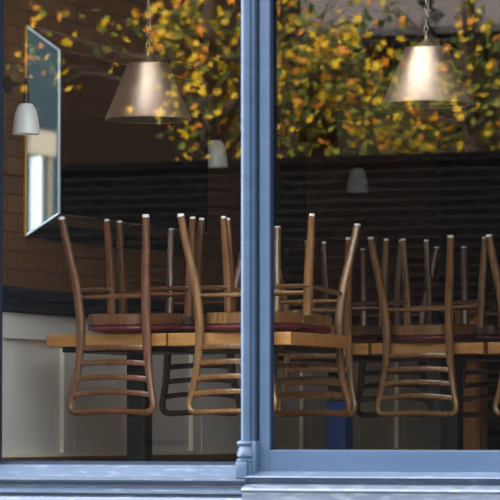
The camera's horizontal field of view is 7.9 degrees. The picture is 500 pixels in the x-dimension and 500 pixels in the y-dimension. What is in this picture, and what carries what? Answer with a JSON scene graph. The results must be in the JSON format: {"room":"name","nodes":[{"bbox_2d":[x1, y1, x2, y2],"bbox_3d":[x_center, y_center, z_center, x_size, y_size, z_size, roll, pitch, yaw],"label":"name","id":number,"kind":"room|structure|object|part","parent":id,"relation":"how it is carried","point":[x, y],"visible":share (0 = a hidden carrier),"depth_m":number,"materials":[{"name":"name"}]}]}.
{"room":"street sidewalk","nodes":[
{"label":"street sidewalk","id":0,"kind":"room"},
{"bbox_2d":[3,0,437,322],"bbox_3d":[-0.260,-0.420,17.437,0.200,3.300,6.600,-1,-3,22],"label":"wall","id":1,"kind":"structure","parent":0,"point":[355,48],"depth_m":18.64,"materials":[{"name":"brown brick"}]},
{"bbox_2d":[4,76,39,134],"bbox_3d":[-0.960,-0.616,15.251,0.145,0.252,0.120,-1,-3,22],"label":"wall sconce","id":2,"kind":"object","parent":1,"relation":"attached to","point":[25,122],"visible":1,"depth_m":15.21,"materials":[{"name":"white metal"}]},
{"bbox_3d":[-1.018,-0.701,15.278,0.020,0.080,0.080,-1,-3,22],"label":"wall plate","id":3,"kind":"part","parent":2,"relation":"part of","materials":[{"name":"black metal"}]},
{"bbox_3d":[-0.983,-0.701,15.264,0.075,0.010,0.010,-1,-3,22],"label":"arm","id":4,"kind":"part","parent":2,"relation":"part of","materials":[{"name":"black metal"}]},
{"bbox_3d":[-0.949,-0.556,15.243,0.120,0.132,0.120,-1,-3,22],"label":"lamp shade","id":5,"kind":"part","parent":2,"relation":"part of","materials":[{"name":"white ceramic"}]},
{"bbox_2d":[23,24,207,255],"bbox_3d":[-0.564,-0.469,16.257,0.128,0.919,1.866,-1,-3,22],"label":"wall mirror","id":6,"kind":"object","parent":1,"relation":"attached to","point":[84,168],"visible":0.85,"depth_m":15.89,"materials":[{"name":"black paint"}]},
{"bbox_3d":[-0.510,-0.470,16.239,0.004,0.705,1.650,-1,-3,22],"label":"mirror pane","id":7,"kind":"part","parent":6,"relation":"part of","materials":[{"name":"clear glass"}]},
{"bbox_2d":[2,454,237,460],"bbox_3d":[-0.144,1.103,17.314,0.050,0.245,6.600,-1,-3,22],"label":"baseboard","id":8,"kind":"structure","parent":1,"relation":"attached to","point":[190,457],"depth_m":16.50,"materials":[{"name":"brown wood"}]},
{"bbox_2d":[208,117,227,168],"bbox_3d":[-0.175,-0.519,17.191,0.145,0.252,0.120,-1,-3,22],"label":"wall sconce","id":9,"kind":"object","parent":1,"relation":"attached to","point":[217,155],"visible":0.8,"depth_m":17.15,"materials":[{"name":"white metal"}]},
{"bbox_3d":[-0.163,-0.459,17.184,0.120,0.132,0.120,-1,-3,22],"label":"lamp shade","id":10,"kind":"part","parent":9,"relation":"part of","materials":[{"name":"white ceramic"}]},
{"bbox_2d":[2,312,440,456],"bbox_3d":[-0.148,0.676,17.337,0.042,0.611,6.600,-1,-3,22],"label":"wainscoting","id":11,"kind":"structure","parent":1,"relation":"attached to","point":[37,378],"depth_m":16.30,"materials":[{"name":"grey paint"}]},
{"bbox_2d":[3,286,443,325],"bbox_3d":[-0.133,0.316,17.348,0.075,0.109,6.600,-1,-3,22],"label":"trim","id":12,"kind":"structure","parent":1,"relation":"attached to","point":[15,299],"depth_m":15.64,"materials":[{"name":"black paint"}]},
{"bbox_2d":[274,0,306,308],"bbox_3d":[0.202,-0.864,18.271,0.050,2.330,0.350,-1,-3,22],"label":"trim","id":13,"kind":"structure","parent":1,"relation":"attached to","point":[290,16],"depth_m":18.20,"materials":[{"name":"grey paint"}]},
{"bbox_2d":[340,145,368,192],"bbox_3d":[0.555,-0.429,18.997,0.145,0.252,0.120,-1,-3,22],"label":"wall sconce","id":14,"kind":"object","parent":1,"relation":"attached to","point":[357,182],"visible":1,"depth_m":18.96,"materials":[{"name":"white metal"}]},
{"bbox_3d":[0.497,-0.513,19.025,0.020,0.080,0.080,-1,-3,22],"label":"wall plate","id":15,"kind":"part","parent":14,"relation":"part of","materials":[{"name":"black metal"}]},
{"bbox_3d":[0.567,-0.369,18.989,0.120,0.132,0.120,-1,-3,22],"label":"lamp shade","id":16,"kind":"part","parent":14,"relation":"part of","materials":[{"name":"white ceramic"}]},
{"bbox_2d":[438,0,499,449],"bbox_3d":[3.772,-0.318,19.472,6.150,3.300,0.200,-1,-3,22],"label":"wall","id":17,"kind":"structure","parent":0,"point":[468,136],"depth_m":20.40,"materials":[{"name":"black paint"}]},
{"bbox_3d":[2.536,-2.219,16.504,6.150,0.200,6.800,-1,-3,22],"label":"ceiling","id":18,"kind":"structure","parent":0,"visible":0},
{"bbox_2d":[105,0,190,123],"bbox_3d":[-0.435,-1.363,15.395,0.369,1.620,0.369,0,-3,2],"label":"pendant lamp","id":19,"kind":"object","parent":18,"relation":"hanging from","point":[147,92],"visible":1,"depth_m":15.26,"materials":[{"name":"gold metal"}]},
{"bbox_3d":[-0.435,-0.677,15.361,0.370,0.245,0.370,-1,-3,22],"label":"lamp shade","id":20,"kind":"part","parent":19,"relation":"part of","materials":[{"name":"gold metal"}]},
{"bbox_3d":[-0.435,-1.498,15.409,0.026,1.318,0.040,0,-3,1],"label":"flex cord","id":21,"kind":"part","parent":19,"relation":"part of","materials":[{"name":"silver metal"}]},
{"bbox_3d":[-0.435,-1.489,15.401,0.013,1.308,0.013,1,-3,-23],"label":"chain","id":22,"kind":"part","parent":19,"relation":"part of","materials":[{"name":"silver metal"}]},
{"bbox_2d":[382,0,470,107],"bbox_3d":[0.730,-1.399,14.925,0.370,1.596,0.370,0,-3,-9],"label":"pendant lamp","id":23,"kind":"object","parent":18,"relation":"hanging from","point":[426,75],"visible":1,"depth_m":14.79,"materials":[{"name":"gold metal"}]},
{"bbox_3d":[0.730,-1.520,14.931,0.013,1.286,0.013,1,-3,-23],"label":"chain","id":24,"kind":"part","parent":23,"relation":"part of","materials":[{"name":"silver metal"}]},
{"bbox_3d":[0.730,-0.722,14.892,0.371,0.240,0.371,-1,-3,22],"label":"lamp shade","id":25,"kind":"part","parent":23,"relation":"part of","materials":[{"name":"gold metal"}]},
{"bbox_3d":[2.536,1.277,16.329,6.150,0.200,6.800,-1,-3,22],"label":"floor","id":26,"kind":"structure","parent":0,"visible":0},
{"bbox_2d":[47,333,214,460],"bbox_3d":[-0.469,0.744,15.287,0.545,0.760,0.700,-1,-3,22],"label":"cafe table","id":27,"kind":"object","parent":26,"relation":"on","point":[139,428],"visible":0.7,"depth_m":15.23,"materials":[{"name":"brown wood"}]},
{"bbox_2d":[58,214,195,415],"bbox_3d":[-0.509,0.274,15.050,0.431,0.827,0.455,-1,-1,25],"label":"bistro chair","id":28,"kind":"object","parent":27,"relation":"on","point":[145,322],"visible":0.98,"depth_m":14.94,"materials":[{"name":"brown wood"}]},
{"bbox_3d":[-0.595,0.082,15.325,0.052,0.412,0.035,-1,-3,25],"label":"leg","id":29,"kind":"part","parent":28,"relation":"part of","materials":[{"name":"brown wood"}]},
{"bbox_3d":[-0.494,0.291,15.083,0.358,0.051,0.370,-1,-1,25],"label":"seat frame","id":30,"kind":"part","parent":28,"relation":"part of","materials":[{"name":"brown wood"}]},
{"bbox_2d":[88,325,181,333],"bbox_3d":[-0.493,0.334,15.082,0.356,0.034,0.368,-1,-1,25],"label":"seat cushion","id":31,"kind":"object","parent":28,"relation":"on","point":[107,329],"depth_m":14.93,"materials":[{"name":"red leather"}]},
{"bbox_3d":[-0.251,0.074,15.165,0.052,0.412,0.035,-1,-3,25],"label":"leg","id":32,"kind":"part","parent":28,"relation":"part of","materials":[{"name":"brown wood"}]},
{"bbox_3d":[-0.469,0.429,15.303,0.445,0.022,0.600,-1,-3,22],"label":"under frame","id":33,"kind":"part","parent":27,"relation":"part of","materials":[{"name":"black metal"}]},
{"bbox_2d":[116,218,240,415],"bbox_3d":[-0.286,0.297,15.513,0.431,0.827,0.455,-2,-5,29],"label":"bistro chair","id":34,"kind":"object","parent":27,"relation":"on","point":[188,323],"visible":0.49,"depth_m":15.57,"materials":[{"name":"brown wood"}]},
{"bbox_3d":[-0.551,0.088,15.437,0.052,0.412,0.035,-2,-3,29],"label":"leg","id":35,"kind":"part","parent":34,"relation":"part of","materials":[{"name":"brown wood"}]},
{"bbox_2d":[168,326,216,332],"bbox_3d":[-0.305,0.354,15.477,0.356,0.034,0.368,-2,-5,29],"label":"seat cushion","id":36,"kind":"object","parent":34,"relation":"on","point":[185,329],"depth_m":15.29,"materials":[{"name":"red leather"}]},
{"bbox_3d":[-0.304,0.311,15.480,0.358,0.051,0.370,-2,-5,29],"label":"seat frame","id":37,"kind":"part","parent":34,"relation":"part of","materials":[{"name":"brown wood"}]},
{"bbox_3d":[-0.219,0.079,15.254,0.052,0.412,0.035,-2,-3,29],"label":"leg","id":38,"kind":"part","parent":34,"relation":"part of","materials":[{"name":"brown wood"}]},
{"bbox_2d":[168,332,350,353],"bbox_3d":[0.045,0.733,15.069,0.545,0.760,0.700,-1,-3,22],"label":"cafe table","id":39,"kind":"object","parent":26,"relation":"on","point":[284,342],"visible":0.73,"depth_m":14.84,"materials":[{"name":"brown wood"}]},
{"bbox_2d":[177,213,314,415],"bbox_3d":[-0.011,0.263,14.838,0.431,0.827,0.455,-1,-1,25],"label":"bistro chair","id":40,"kind":"object","parent":39,"relation":"on","point":[283,320],"visible":0.63,"depth_m":14.76,"materials":[{"name":"brown wood"}]},
{"bbox_3d":[-0.097,0.071,15.113,0.052,0.412,0.035,-1,-3,25],"label":"leg","id":41,"kind":"part","parent":40,"relation":"part of","materials":[{"name":"brown wood"}]},
{"bbox_3d":[0.005,0.281,14.871,0.358,0.051,0.370,-1,-1,25],"label":"seat frame","id":42,"kind":"part","parent":40,"relation":"part of","materials":[{"name":"brown wood"}]},
{"bbox_2d":[207,324,301,331],"bbox_3d":[0.005,0.324,14.870,0.356,0.034,0.368,-1,-1,25],"label":"seat cushion","id":43,"kind":"object","parent":40,"relation":"on","point":[214,327],"depth_m":14.75,"materials":[{"name":"red leather"}]},
{"bbox_3d":[0.247,0.064,14.953,0.052,0.412,0.035,-1,-3,25],"label":"leg","id":44,"kind":"part","parent":40,"relation":"part of","materials":[{"name":"brown wood"}]},
{"bbox_3d":[0.045,0.418,15.085,0.445,0.022,0.600,-1,-3,22],"label":"under frame","id":45,"kind":"part","parent":39,"relation":"part of","materials":[{"name":"black metal"}]},
{"bbox_2d":[227,218,360,415],"bbox_3d":[0.180,0.288,15.325,0.431,0.827,0.455,-2,-5,29],"label":"bistro chair","id":46,"kind":"object","parent":39,"relation":"on","point":[315,323],"visible":0.61,"depth_m":15.39,"materials":[{"name":"brown wood"}]},
{"bbox_3d":[-0.085,0.078,15.249,0.052,0.412,0.035,-2,-3,29],"label":"leg","id":47,"kind":"part","parent":46,"relation":"part of","materials":[{"name":"brown wood"}]},
{"bbox_2d":[282,325,331,333],"bbox_3d":[0.161,0.344,15.289,0.356,0.034,0.368,-2,-5,29],"label":"seat cushion","id":48,"kind":"object","parent":46,"relation":"on","point":[318,329],"depth_m":15.15,"materials":[{"name":"red leather"}]},
{"bbox_3d":[0.247,0.069,15.066,0.052,0.412,0.035,-2,-3,29],"label":"leg","id":49,"kind":"part","parent":46,"relation":"part of","materials":[{"name":"brown wood"}]},
{"bbox_3d":[0.162,0.302,15.292,0.358,0.051,0.370,-2,-5,29],"label":"seat frame","id":50,"kind":"part","parent":46,"relation":"part of","materials":[{"name":"brown wood"}]},
{"bbox_2d":[278,343,404,449],"bbox_3d":[0.424,0.832,17.043,0.545,0.760,0.700,-1,-3,22],"label":"cafe table","id":51,"kind":"object","parent":26,"relation":"on","point":[339,430],"visible":0.38,"depth_m":17.00,"materials":[{"name":"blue metal"}]},
{"bbox_2d":[277,237,388,416],"bbox_3d":[0.371,0.361,16.795,0.431,0.827,0.455,-1,-1,25],"label":"bistro chair","id":52,"kind":"object","parent":51,"relation":"on","point":[357,333],"visible":0.47,"depth_m":16.67,"materials":[{"name":"brown wood"}]},
{"bbox_3d":[0.286,0.169,17.070,0.052,0.412,0.035,-1,-3,25],"label":"leg","id":53,"kind":"part","parent":52,"relation":"part of","materials":[{"name":"brown wood"}]},
{"bbox_3d":[0.387,0.379,16.828,0.358,0.051,0.370,-1,-1,25],"label":"seat frame","id":54,"kind":"part","parent":52,"relation":"part of","materials":[{"name":"brown wood"}]},
{"bbox_2d":[352,336,376,342],"bbox_3d":[0.388,0.421,16.827,0.356,0.034,0.368,-1,-1,25],"label":"seat cushion","id":55,"kind":"object","parent":52,"relation":"on","point":[355,339],"depth_m":16.75,"materials":[{"name":"red leather"}]},
{"bbox_3d":[0.630,0.161,16.910,0.052,0.412,0.035,-1,-3,25],"label":"leg","id":56,"kind":"part","parent":52,"relation":"part of","materials":[{"name":"brown wood"}]},
{"bbox_3d":[0.424,0.516,17.059,0.445,0.022,0.600,-1,-3,22],"label":"under frame","id":57,"kind":"part","parent":51,"relation":"part of","materials":[{"name":"black metal"}]},
{"bbox_2d":[321,240,439,417],"bbox_3d":[0.625,0.384,17.257,0.431,0.827,0.455,-1,-5,27],"label":"bistro chair","id":58,"kind":"object","parent":51,"relation":"on","point":[396,316],"visible":0.41,"depth_m":17.33,"materials":[{"name":"brown wood"}]},
{"bbox_3d":[0.363,0.174,17.171,0.052,0.412,0.035,-1,-3,27],"label":"leg","id":59,"kind":"part","parent":58,"relation":"part of","materials":[{"name":"brown wood"}]},
{"bbox_3d":[0.608,0.398,17.223,0.358,0.051,0.370,-1,-5,27],"label":"seat frame","id":60,"kind":"part","parent":58,"relation":"part of","materials":[{"name":"brown wood"}]},
{"bbox_2d":[366,337,405,343],"bbox_3d":[0.607,0.441,17.219,0.356,0.034,0.368,-1,-5,27],"label":"seat cushion","id":61,"kind":"object","parent":58,"relation":"on","point":[379,339],"depth_m":17.03,"materials":[{"name":"red leather"}]},
{"bbox_3d":[0.701,0.166,16.999,0.052,0.412,0.035,-1,-3,27],"label":"leg","id":62,"kind":"part","parent":58,"relation":"part of","materials":[{"name":"brown wood"}]},
{"bbox_2d":[372,342,499,449],"bbox_3d":[0.944,0.822,16.834,0.545,0.760,0.700,-1,-3,22],"label":"cafe table","id":63,"kind":"object","parent":26,"relation":"on","point":[451,427],"visible":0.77,"depth_m":16.78,"materials":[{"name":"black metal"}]},
{"bbox_2d":[368,235,486,416],"bbox_3d":[0.824,0.352,16.618,0.431,0.827,0.455,-1,-1,24],"label":"bistro chair","id":64,"kind":"object","parent":63,"relation":"on","point":[448,333],"visible":0.99,"depth_m":16.50,"materials":[{"name":"brown wood"}]},
{"bbox_3d":[0.734,0.160,16.891,0.052,0.412,0.035,-1,-3,24],"label":"leg","id":65,"kind":"part","parent":64,"relation":"part of","materials":[{"name":"brown wood"}]},
{"bbox_3d":[0.839,0.370,16.651,0.358,0.051,0.370,-1,-1,24],"label":"seat frame","id":66,"kind":"part","parent":64,"relation":"part of","materials":[{"name":"brown wood"}]},
{"bbox_2d":[393,335,475,342],"bbox_3d":[0.840,0.412,16.650,0.356,0.034,0.368,-1,-1,24],"label":"seat cushion","id":67,"kind":"object","parent":64,"relation":"on","point":[401,338],"depth_m":16.50,"materials":[{"name":"red leather"}]},
{"bbox_3d":[1.081,0.153,16.737,0.052,0.412,0.035,-1,-3,24],"label":"leg","id":68,"kind":"part","parent":64,"relation":"part of","materials":[{"name":"brown wood"}]},
{"bbox_3d":[0.944,0.506,16.849,0.445,0.022,0.600,-1,-3,22],"label":"under frame","id":69,"kind":"part","parent":63,"relation":"part of","materials":[{"name":"black metal"}]},
{"bbox_2d":[423,239,499,417],"bbox_3d":[1.104,0.375,17.063,0.431,0.827,0.455,-1,-5,27],"label":"bistro chair","id":70,"kind":"object","parent":63,"relation":"on","point":[489,333],"visible":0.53,"depth_m":17.20,"materials":[{"name":"brown wood"}]},
{"bbox_3d":[0.842,0.165,16.978,0.052,0.412,0.035,-1,-3,27],"label":"leg","id":71,"kind":"part","parent":70,"relation":"part of","materials":[{"name":"brown wood"}]},
{"bbox_2d":[454,335,499,342],"bbox_3d":[1.086,0.431,17.026,0.356,0.034,0.368,-1,-5,27],"label":"seat cushion","id":72,"kind":"object","parent":70,"relation":"on","point":[479,338],"depth_m":16.83,"materials":[{"name":"red leather"}]},
{"bbox_3d":[1.087,0.389,17.029,0.358,0.051,0.370,-1,-5,27],"label":"seat frame","id":73,"kind":"part","parent":70,"relation":"part of","materials":[{"name":"brown wood"}]},
{"bbox_3d":[1.180,0.156,16.806,0.052,0.412,0.035,-1,-3,27],"label":"leg","id":74,"kind":"part","parent":70,"relation":"part of","materials":[{"name":"brown wood"}]},
{"bbox_2d":[453,309,488,449],"bbox_3d":[1.216,0.840,19.864,0.159,1.026,0.202,-1,-3,22],"label":"base cabinet","id":75,"kind":"object","parent":26,"relation":"on","point":[475,437],"visible":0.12,"depth_m":19.79,"materials":[{"name":"orange wood"}]},
{"bbox_3d":[1.190,0.405,19.822,0.123,0.100,0.017,-1,-3,22],"label":"drawer","id":76,"kind":"part","parent":75,"relation":"part of","materials":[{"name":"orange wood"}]},
{"bbox_3d":[1.190,0.872,19.799,0.123,0.816,0.017,-1,-3,22],"label":"door","id":77,"kind":"part","parent":75,"relation":"part of","materials":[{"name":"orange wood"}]},
{"bbox_2d":[453,309,488,312],"bbox_3d":[1.221,0.339,19.901,0.159,0.020,0.175,-1,-3,22],"label":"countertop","id":78,"kind":"structure","parent":75,"relation":"on","point":[454,311],"depth_m":19.84,"materials":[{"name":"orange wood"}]},
{"bbox_2d":[488,342,499,353],"bbox_3d":[1.468,0.811,16.622,0.545,0.760,0.700,-1,-3,22],"label":"cafe table","id":79,"kind":"object","parent":26,"relation":"on","point":[493,347],"visible":1,"depth_m":16.41,"materials":[{"name":"brown wood"}]},
{"bbox_2d":[486,234,499,415],"bbox_3d":[1.352,0.341,16.399,0.431,0.827,0.455,-1,-1,24],"label":"bistro chair","id":80,"kind":"object","parent":79,"relation":"on","point":[495,269],"visible":1,"depth_m":16.30,"materials":[{"name":"brown wood"}]},
{"bbox_3d":[-0.838,-3.338,14.145,25.000,11.000,0.200,-1,-3,22],"label":"wall","id":81,"kind":"structure","parent":0,"visible":0},
{"bbox_2d":[0,0,236,464],"bbox_3d":[-0.510,-0.548,13.878,1.120,3.000,0.110,-1,-3,22],"label":"window","id":82,"kind":"structure","parent":81,"relation":"in","point":[1,1],"depth_m":14.03,"materials":[{"name":"blue"}]},
{"bbox_3d":[-0.511,-0.548,13.878,1.118,3.000,0.110,-1,-3,22],"label":"frame","id":83,"kind":"part","parent":82,"relation":"part of","materials":[{"name":"blue"}]},
{"bbox_2d":[0,464,246,499],"bbox_3d":[-0.512,1.485,13.755,1.132,1.327,0.210,-1,-3,22],"label":"trim","id":84,"kind":"structure","parent":81,"relation":"attached to","point":[17,482],"depth_m":13.71,"materials":[{"name":"blue paint"}]},
{"bbox_2d":[236,0,259,477],"bbox_3d":[0.000,-0.599,13.640,0.081,2.920,0.153,-1,-3,22],"label":"trim","id":85,"kind":"structure","parent":81,"relation":"attached to","point":[248,453],"depth_m":13.58,"materials":[{"name":"blue paint"}]},
{"bbox_2d":[257,0,259,440],"bbox_3d":[0.047,-0.598,13.670,0.016,2.920,0.062,-1,-3,22],"label":"trim","id":86,"kind":"structure","parent":81,"relation":"attached to","point":[258,1],"depth_m":13.62,"materials":[{"name":"blue"}]},
{"bbox_2d":[241,471,499,499],"bbox_3d":[1.004,1.465,13.133,2.146,1.305,0.230,-1,-3,22],"label":"trim","id":87,"kind":"structure","parent":81,"relation":"attached to","point":[262,485],"depth_m":13.30,"materials":[{"name":"blue paint"}]},
{"bbox_2d":[260,0,499,471],"bbox_3d":[0.999,-0.618,13.277,2.045,2.920,0.080,-1,-3,22],"label":"window","id":88,"kind":"structure","parent":81,"relation":"in","point":[271,459],"depth_m":13.55,"materials":[{"name":"blue paint"}]}
]}

